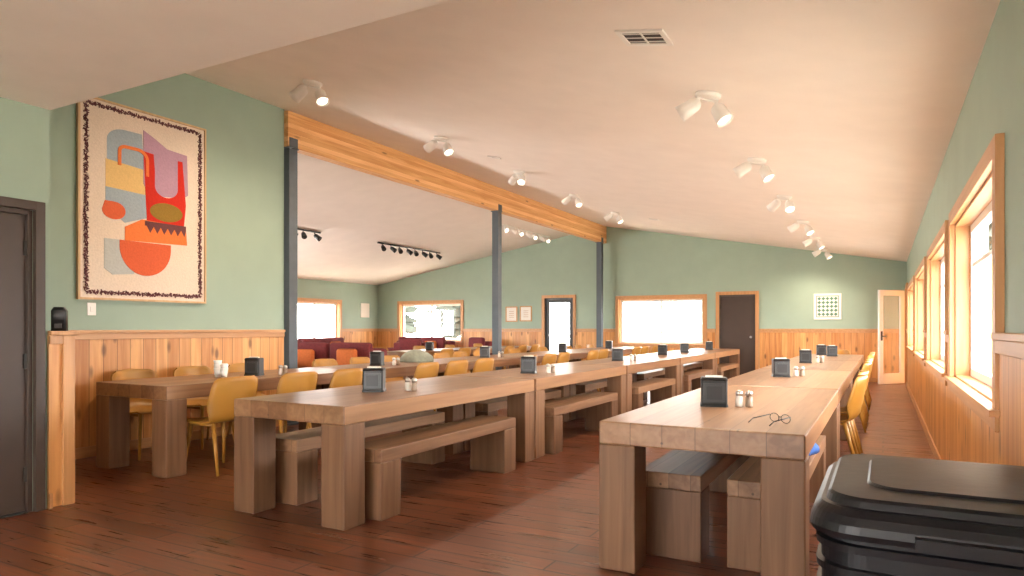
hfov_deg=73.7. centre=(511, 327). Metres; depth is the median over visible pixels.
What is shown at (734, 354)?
dining table
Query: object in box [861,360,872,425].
dining chair
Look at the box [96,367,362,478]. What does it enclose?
dining table
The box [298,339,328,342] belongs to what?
sofa
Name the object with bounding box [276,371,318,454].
dining chair
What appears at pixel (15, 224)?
door
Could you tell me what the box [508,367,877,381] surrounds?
baseboard
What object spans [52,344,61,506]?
trim
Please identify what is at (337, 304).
window
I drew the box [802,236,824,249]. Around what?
ceiling spotlight
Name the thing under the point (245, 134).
wall
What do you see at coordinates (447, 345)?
dining chair
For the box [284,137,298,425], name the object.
steel column
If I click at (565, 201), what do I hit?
ceiling spotlight
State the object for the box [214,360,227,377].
paper cups
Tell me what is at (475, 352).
dining chair
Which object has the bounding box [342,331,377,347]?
wainscot
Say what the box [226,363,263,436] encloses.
dining chair
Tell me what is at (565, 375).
dining table
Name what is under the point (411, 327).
pine tree
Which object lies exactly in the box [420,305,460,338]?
pine tree
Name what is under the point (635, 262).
wall
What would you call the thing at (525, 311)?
framed print
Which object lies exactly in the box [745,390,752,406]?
pepper shaker
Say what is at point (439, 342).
sofa
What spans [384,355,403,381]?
dining chair
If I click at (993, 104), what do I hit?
wall
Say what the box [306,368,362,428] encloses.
dining chair
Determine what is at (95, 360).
wainscot
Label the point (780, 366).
napkin dispenser
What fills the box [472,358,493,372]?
dining chair
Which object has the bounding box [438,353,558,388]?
dining table
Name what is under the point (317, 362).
dining chair
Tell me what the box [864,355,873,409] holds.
dining chair
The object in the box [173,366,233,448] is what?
dining chair
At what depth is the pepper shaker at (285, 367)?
6.87 m
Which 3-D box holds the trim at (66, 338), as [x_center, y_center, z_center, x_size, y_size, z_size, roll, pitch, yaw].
[-3.776,0.620,5.084,1.630,1.200,0.170,0,0,29]
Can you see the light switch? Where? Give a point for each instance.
(91, 307)
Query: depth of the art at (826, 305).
15.81 m
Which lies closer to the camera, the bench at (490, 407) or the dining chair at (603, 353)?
the bench at (490, 407)
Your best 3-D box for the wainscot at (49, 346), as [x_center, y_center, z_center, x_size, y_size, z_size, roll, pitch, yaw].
[-3.132,0.635,4.626,0.020,1.170,0.020,0,0,29]
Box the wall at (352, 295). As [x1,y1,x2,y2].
[298,278,377,328]
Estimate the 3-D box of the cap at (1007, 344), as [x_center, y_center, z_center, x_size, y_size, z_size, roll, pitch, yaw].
[3.676,0.065,5.856,0.050,0.090,21.000,0,0,29]
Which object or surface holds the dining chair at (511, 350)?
on the floor
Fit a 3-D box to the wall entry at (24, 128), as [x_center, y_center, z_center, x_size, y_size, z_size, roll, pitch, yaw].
[-4.663,-0.180,1.953,0.120,2.800,6.180,0,0,29]
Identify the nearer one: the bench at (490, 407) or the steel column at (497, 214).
the bench at (490, 407)
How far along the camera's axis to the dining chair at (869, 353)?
10.84 m
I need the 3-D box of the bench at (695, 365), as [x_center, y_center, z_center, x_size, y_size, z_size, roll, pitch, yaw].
[3.732,0.995,14.622,0.340,0.450,1.800,0,0,29]
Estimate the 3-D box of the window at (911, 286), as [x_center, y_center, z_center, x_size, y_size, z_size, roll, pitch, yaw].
[7.187,-0.195,12.142,0.240,1.290,3.040,0,0,29]
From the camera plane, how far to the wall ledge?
7.17 m
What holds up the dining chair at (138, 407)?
on the floor
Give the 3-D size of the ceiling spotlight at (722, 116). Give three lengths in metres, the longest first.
0.426 x 0.234 x 0.225 m
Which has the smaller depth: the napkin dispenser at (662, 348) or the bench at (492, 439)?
the bench at (492, 439)
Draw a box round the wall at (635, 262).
[378,226,906,328]
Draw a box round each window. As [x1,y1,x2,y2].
[298,298,341,337]
[396,300,463,344]
[614,294,706,347]
[906,275,914,355]
[913,256,926,365]
[924,220,948,385]
[944,133,1004,431]
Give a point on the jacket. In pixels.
(815, 449)
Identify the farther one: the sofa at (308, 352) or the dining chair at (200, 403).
the sofa at (308, 352)
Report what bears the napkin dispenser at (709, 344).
on the dining table at (734, 354)
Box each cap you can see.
[47,331,53,343]
[342,329,377,331]
[906,329,1023,359]
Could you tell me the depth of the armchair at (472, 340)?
19.46 m
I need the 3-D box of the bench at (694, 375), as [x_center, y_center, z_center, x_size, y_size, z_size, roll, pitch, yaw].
[3.150,0.995,11.979,0.340,0.450,1.800,0,0,29]
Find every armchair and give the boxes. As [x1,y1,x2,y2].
[394,338,425,350]
[468,337,491,355]
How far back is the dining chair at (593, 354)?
12.54 m
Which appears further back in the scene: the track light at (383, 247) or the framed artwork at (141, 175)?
the track light at (383, 247)
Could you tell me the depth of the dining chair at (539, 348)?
14.75 m
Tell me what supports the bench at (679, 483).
on the floor
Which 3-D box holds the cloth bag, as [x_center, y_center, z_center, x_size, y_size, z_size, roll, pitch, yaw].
[-1.332,0.387,9.487,0.488,0.170,0.321,0,0,-6]
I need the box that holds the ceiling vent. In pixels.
[614,29,673,45]
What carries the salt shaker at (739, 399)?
on the dining table at (679, 422)
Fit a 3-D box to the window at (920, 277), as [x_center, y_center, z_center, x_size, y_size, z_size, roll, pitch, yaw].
[5.576,-0.195,9.176,0.240,1.290,2.790,0,0,29]
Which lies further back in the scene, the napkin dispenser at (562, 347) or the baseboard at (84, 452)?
the napkin dispenser at (562, 347)
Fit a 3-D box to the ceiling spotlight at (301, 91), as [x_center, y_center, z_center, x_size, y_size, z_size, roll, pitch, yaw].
[-2.017,-2.341,6.815,0.426,0.234,0.225,9,5,-1]
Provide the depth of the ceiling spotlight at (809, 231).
11.15 m
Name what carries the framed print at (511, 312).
attached to the wall at (635, 262)
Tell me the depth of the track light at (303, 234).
14.35 m
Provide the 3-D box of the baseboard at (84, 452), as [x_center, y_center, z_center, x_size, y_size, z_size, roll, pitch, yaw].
[-3.664,1.170,7.066,0.015,0.100,3.400,0,0,29]
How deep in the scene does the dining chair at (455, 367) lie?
8.62 m
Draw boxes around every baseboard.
[49,493,52,508]
[75,420,283,458]
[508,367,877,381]
[906,382,941,459]
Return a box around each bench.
[276,411,444,505]
[365,415,515,520]
[475,389,560,416]
[545,391,617,454]
[576,378,606,417]
[632,378,675,409]
[637,368,664,399]
[646,450,750,562]
[683,362,702,382]
[683,369,712,393]
[717,363,737,378]
[727,435,825,571]
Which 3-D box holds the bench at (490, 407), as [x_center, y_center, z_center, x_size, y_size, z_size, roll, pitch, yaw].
[0.037,0.995,7.821,0.340,0.450,1.800,0,0,29]
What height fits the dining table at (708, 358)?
0.748 m
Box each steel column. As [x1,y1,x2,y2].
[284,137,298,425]
[491,204,501,369]
[595,237,603,347]
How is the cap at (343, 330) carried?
attached to the wall at (352, 295)
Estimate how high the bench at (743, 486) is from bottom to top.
0.450 m
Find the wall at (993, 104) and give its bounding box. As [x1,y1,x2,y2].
[907,0,1023,371]
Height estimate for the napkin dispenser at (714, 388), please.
0.185 m
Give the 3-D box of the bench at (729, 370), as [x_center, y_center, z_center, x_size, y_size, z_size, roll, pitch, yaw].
[4.381,0.995,14.246,0.340,0.450,1.800,0,0,29]
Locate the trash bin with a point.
(871, 514)
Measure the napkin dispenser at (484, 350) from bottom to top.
0.185 m
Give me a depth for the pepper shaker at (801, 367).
6.65 m
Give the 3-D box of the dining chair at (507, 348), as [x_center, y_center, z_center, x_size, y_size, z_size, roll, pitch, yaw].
[-0.204,0.814,16.044,0.525,0.818,0.489,0,0,27]
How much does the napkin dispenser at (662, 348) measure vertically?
0.185 m
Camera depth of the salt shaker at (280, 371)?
6.89 m
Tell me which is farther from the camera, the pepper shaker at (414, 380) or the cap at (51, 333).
the pepper shaker at (414, 380)
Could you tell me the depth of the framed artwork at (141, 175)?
6.88 m
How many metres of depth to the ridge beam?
10.96 m
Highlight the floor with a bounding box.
[0,376,934,575]
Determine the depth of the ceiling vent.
4.17 m
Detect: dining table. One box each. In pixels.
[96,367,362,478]
[234,376,533,530]
[317,359,476,388]
[387,348,475,379]
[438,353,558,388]
[450,364,625,458]
[461,346,530,369]
[525,349,610,361]
[558,356,679,419]
[572,347,641,360]
[599,385,838,575]
[624,352,714,394]
[668,348,739,374]
[728,368,851,457]
[761,360,858,386]
[790,354,863,370]
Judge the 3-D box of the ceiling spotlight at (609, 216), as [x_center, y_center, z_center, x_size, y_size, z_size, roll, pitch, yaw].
[2.165,-2.341,14.513,0.426,0.234,0.225,9,5,-1]
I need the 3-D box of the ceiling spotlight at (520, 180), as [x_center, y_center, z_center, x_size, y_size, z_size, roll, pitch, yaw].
[0.084,-2.342,10.701,0.225,0.234,0.426,4,7,-44]
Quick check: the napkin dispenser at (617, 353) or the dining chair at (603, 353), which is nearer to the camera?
the napkin dispenser at (617, 353)
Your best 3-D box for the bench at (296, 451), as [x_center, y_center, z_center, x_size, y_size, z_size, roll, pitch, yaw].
[-1.194,0.995,5.553,0.340,0.450,1.800,0,0,29]
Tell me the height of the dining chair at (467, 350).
0.818 m
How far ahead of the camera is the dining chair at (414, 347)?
15.72 m
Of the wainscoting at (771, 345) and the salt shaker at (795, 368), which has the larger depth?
the wainscoting at (771, 345)
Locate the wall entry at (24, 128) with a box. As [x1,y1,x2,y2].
[0,97,49,510]
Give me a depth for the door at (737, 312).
16.78 m
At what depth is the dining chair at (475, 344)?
18.02 m
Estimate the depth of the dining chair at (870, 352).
11.41 m
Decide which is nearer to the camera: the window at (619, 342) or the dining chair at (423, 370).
the dining chair at (423, 370)
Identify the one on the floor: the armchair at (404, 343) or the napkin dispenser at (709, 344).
the armchair at (404, 343)
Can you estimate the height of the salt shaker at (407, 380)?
0.098 m
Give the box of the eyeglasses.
[748,413,790,425]
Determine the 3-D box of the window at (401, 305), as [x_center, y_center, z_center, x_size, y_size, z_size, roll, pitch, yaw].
[-2.518,-0.170,21.238,2.540,1.360,0.240,0,0,29]
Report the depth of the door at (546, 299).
19.12 m
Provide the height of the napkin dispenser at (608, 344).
0.185 m
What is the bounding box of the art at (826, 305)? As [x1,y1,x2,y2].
[814,293,840,318]
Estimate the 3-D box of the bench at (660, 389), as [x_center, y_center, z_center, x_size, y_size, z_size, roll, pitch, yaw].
[1.918,0.995,9.712,0.340,0.450,1.800,0,0,29]
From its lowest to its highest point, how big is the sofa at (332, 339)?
0.950 m
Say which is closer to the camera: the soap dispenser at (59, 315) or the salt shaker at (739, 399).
the salt shaker at (739, 399)
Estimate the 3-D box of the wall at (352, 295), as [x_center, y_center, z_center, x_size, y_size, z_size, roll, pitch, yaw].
[-7.954,-0.145,15.735,0.200,2.730,15.140,0,0,29]
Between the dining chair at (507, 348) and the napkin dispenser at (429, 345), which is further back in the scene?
the dining chair at (507, 348)
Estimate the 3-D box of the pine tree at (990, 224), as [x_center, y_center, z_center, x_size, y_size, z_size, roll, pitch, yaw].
[16.010,-3.260,21.947,4.354,9.560,4.400,0,0,20]
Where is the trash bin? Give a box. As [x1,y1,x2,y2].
[810,454,1023,575]
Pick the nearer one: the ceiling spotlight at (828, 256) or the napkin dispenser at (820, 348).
the napkin dispenser at (820, 348)
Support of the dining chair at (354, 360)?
on the floor
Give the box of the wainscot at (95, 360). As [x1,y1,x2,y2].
[75,337,283,447]
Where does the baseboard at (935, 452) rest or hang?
attached to the wall at (993, 104)
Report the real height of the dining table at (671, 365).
0.748 m
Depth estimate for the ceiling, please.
6.25 m
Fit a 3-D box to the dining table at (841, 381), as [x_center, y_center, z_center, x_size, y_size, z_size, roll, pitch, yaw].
[2.706,0.846,6.627,0.970,0.748,2.550,0,0,29]
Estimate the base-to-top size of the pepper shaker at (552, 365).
0.098 m
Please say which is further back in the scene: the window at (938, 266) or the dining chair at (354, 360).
the dining chair at (354, 360)
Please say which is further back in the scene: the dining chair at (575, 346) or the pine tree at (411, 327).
the pine tree at (411, 327)
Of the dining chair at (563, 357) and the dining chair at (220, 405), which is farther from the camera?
the dining chair at (563, 357)
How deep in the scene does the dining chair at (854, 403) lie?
5.76 m
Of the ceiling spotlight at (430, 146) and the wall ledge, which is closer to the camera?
the wall ledge
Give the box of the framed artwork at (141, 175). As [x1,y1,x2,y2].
[76,97,205,303]
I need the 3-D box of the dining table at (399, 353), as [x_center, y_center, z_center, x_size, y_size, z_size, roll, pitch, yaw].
[-1.706,0.846,14.668,0.970,0.748,2.550,0,0,29]
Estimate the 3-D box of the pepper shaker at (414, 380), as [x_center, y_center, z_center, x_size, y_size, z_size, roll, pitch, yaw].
[-0.734,0.423,5.133,0.046,0.098,0.045,0,0,29]
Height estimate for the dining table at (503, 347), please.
0.748 m
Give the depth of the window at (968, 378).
4.37 m
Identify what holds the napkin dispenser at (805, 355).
on the dining table at (853, 366)
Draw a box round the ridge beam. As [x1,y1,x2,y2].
[284,110,605,243]
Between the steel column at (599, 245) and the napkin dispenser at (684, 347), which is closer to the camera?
the napkin dispenser at (684, 347)
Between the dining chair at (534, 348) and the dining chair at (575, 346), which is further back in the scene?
the dining chair at (534, 348)
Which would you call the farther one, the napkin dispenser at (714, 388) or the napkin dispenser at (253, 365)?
the napkin dispenser at (253, 365)
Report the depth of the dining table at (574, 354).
13.16 m
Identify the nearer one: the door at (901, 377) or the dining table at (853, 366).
the dining table at (853, 366)
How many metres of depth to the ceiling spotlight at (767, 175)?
7.07 m
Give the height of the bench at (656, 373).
0.450 m
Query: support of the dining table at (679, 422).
on the floor
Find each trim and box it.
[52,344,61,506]
[53,331,78,504]
[378,329,898,332]
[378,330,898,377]
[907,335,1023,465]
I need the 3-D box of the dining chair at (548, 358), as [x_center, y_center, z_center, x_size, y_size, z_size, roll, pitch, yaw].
[0.463,0.814,11.059,0.525,0.818,0.489,0,0,30]
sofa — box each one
[298,337,343,343]
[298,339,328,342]
[298,342,386,367]
[388,337,454,350]
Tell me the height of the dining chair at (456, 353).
0.818 m
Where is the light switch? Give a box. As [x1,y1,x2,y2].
[87,303,95,314]
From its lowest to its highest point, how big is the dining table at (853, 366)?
0.748 m
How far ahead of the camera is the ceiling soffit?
3.46 m
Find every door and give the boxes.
[0,196,44,518]
[542,295,575,350]
[716,291,758,374]
[878,283,907,383]
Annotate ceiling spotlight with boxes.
[289,79,328,106]
[423,136,453,156]
[508,170,524,185]
[561,194,582,207]
[604,212,623,223]
[675,90,732,126]
[733,157,774,182]
[767,195,795,213]
[787,220,814,235]
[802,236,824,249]
[812,248,832,259]
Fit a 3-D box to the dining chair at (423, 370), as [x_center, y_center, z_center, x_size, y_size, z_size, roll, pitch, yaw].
[-1.153,0.814,8.251,0.525,0.818,0.489,0,0,28]
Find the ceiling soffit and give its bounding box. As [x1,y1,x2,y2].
[0,0,450,109]
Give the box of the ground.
[446,338,700,350]
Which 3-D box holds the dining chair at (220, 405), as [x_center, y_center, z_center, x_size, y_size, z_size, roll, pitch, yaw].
[-2.492,0.814,5.882,0.525,0.818,0.489,0,0,29]
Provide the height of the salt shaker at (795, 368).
0.098 m
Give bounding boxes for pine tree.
[405,306,433,333]
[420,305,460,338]
[989,222,991,250]
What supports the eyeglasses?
on the dining table at (679, 422)
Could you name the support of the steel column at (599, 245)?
on the floor
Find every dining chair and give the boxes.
[110,369,157,459]
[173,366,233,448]
[187,375,257,476]
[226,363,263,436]
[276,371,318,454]
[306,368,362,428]
[312,359,337,366]
[349,357,369,363]
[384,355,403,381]
[413,346,425,349]
[413,362,438,410]
[433,353,450,358]
[440,348,453,357]
[444,360,467,375]
[445,344,454,347]
[452,351,470,372]
[458,347,470,355]
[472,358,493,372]
[473,343,482,346]
[473,350,479,355]
[503,345,514,368]
[505,345,526,368]
[508,348,520,353]
[530,344,538,351]
[538,347,547,364]
[541,353,556,364]
[556,352,569,363]
[574,345,584,360]
[586,344,594,347]
[586,350,598,391]
[598,349,608,391]
[631,347,640,354]
[640,346,648,353]
[650,345,657,352]
[826,349,849,354]
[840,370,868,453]
[840,374,867,453]
[859,362,871,432]
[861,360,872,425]
[863,358,872,419]
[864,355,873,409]
[866,353,874,404]
[867,352,874,400]
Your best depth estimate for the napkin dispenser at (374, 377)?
5.02 m
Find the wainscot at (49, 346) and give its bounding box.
[47,335,51,508]
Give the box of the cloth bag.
[400,350,433,362]
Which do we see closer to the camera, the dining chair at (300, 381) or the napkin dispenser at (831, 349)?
the dining chair at (300, 381)
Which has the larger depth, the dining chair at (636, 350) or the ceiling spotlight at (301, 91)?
the dining chair at (636, 350)
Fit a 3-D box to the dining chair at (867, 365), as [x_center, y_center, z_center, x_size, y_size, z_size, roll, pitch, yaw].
[4.036,0.814,8.221,0.525,0.818,0.489,0,0,28]
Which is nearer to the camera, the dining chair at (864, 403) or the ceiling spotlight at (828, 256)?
the dining chair at (864, 403)
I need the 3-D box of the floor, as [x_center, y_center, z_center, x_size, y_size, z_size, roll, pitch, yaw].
[-2.831,1.270,9.390,15.260,0.100,21.400,0,0,29]
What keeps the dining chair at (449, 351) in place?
on the floor
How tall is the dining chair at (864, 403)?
0.818 m
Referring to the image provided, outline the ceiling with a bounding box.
[186,0,999,284]
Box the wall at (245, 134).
[50,73,283,329]
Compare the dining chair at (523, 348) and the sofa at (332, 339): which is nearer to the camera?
the dining chair at (523, 348)
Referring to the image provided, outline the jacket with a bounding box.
[809,443,819,455]
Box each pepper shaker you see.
[283,365,287,374]
[411,378,416,390]
[551,364,554,372]
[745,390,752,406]
[799,366,804,375]
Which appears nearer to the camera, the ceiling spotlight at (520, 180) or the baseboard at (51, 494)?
the baseboard at (51, 494)
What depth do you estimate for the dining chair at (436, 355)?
11.29 m
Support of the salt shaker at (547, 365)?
on the dining table at (565, 375)
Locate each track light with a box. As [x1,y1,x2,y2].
[298,228,321,240]
[377,242,441,259]
[502,223,549,242]
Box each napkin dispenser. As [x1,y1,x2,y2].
[244,357,263,375]
[362,366,385,391]
[369,351,384,365]
[426,342,433,349]
[479,346,489,357]
[520,355,536,373]
[558,343,566,351]
[605,340,612,348]
[612,348,623,360]
[657,344,667,354]
[680,343,688,352]
[700,375,727,406]
[705,341,712,349]
[771,358,790,376]
[799,349,811,362]
[816,344,826,354]
[826,345,837,355]
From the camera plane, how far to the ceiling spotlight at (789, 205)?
9.02 m
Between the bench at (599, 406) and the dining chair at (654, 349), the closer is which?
the bench at (599, 406)
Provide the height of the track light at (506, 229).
0.222 m
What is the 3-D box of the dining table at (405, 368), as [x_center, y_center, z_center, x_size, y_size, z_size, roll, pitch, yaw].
[-1.383,0.846,9.144,0.970,0.748,2.550,0,0,29]
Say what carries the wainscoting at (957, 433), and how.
attached to the wall at (993, 104)
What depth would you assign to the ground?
83.07 m
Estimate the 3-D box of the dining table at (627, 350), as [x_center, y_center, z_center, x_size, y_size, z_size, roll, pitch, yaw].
[2.311,0.846,15.945,0.970,0.748,2.550,0,0,29]
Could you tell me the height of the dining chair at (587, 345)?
0.818 m
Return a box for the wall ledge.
[50,330,285,339]
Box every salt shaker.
[278,365,282,374]
[405,378,410,390]
[546,364,549,372]
[735,390,742,406]
[793,366,797,375]
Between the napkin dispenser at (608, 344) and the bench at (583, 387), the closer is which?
the bench at (583, 387)
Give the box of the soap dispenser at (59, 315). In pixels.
[51,307,67,330]
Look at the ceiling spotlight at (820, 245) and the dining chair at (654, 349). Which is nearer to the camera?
the ceiling spotlight at (820, 245)
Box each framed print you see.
[506,307,516,321]
[520,306,531,320]
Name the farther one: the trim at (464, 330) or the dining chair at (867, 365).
the trim at (464, 330)
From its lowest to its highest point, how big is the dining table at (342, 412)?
0.748 m
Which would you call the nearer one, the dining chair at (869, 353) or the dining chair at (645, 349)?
the dining chair at (869, 353)
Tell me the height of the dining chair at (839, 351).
0.818 m
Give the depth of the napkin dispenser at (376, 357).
8.54 m
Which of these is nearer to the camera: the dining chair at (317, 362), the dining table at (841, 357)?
the dining chair at (317, 362)

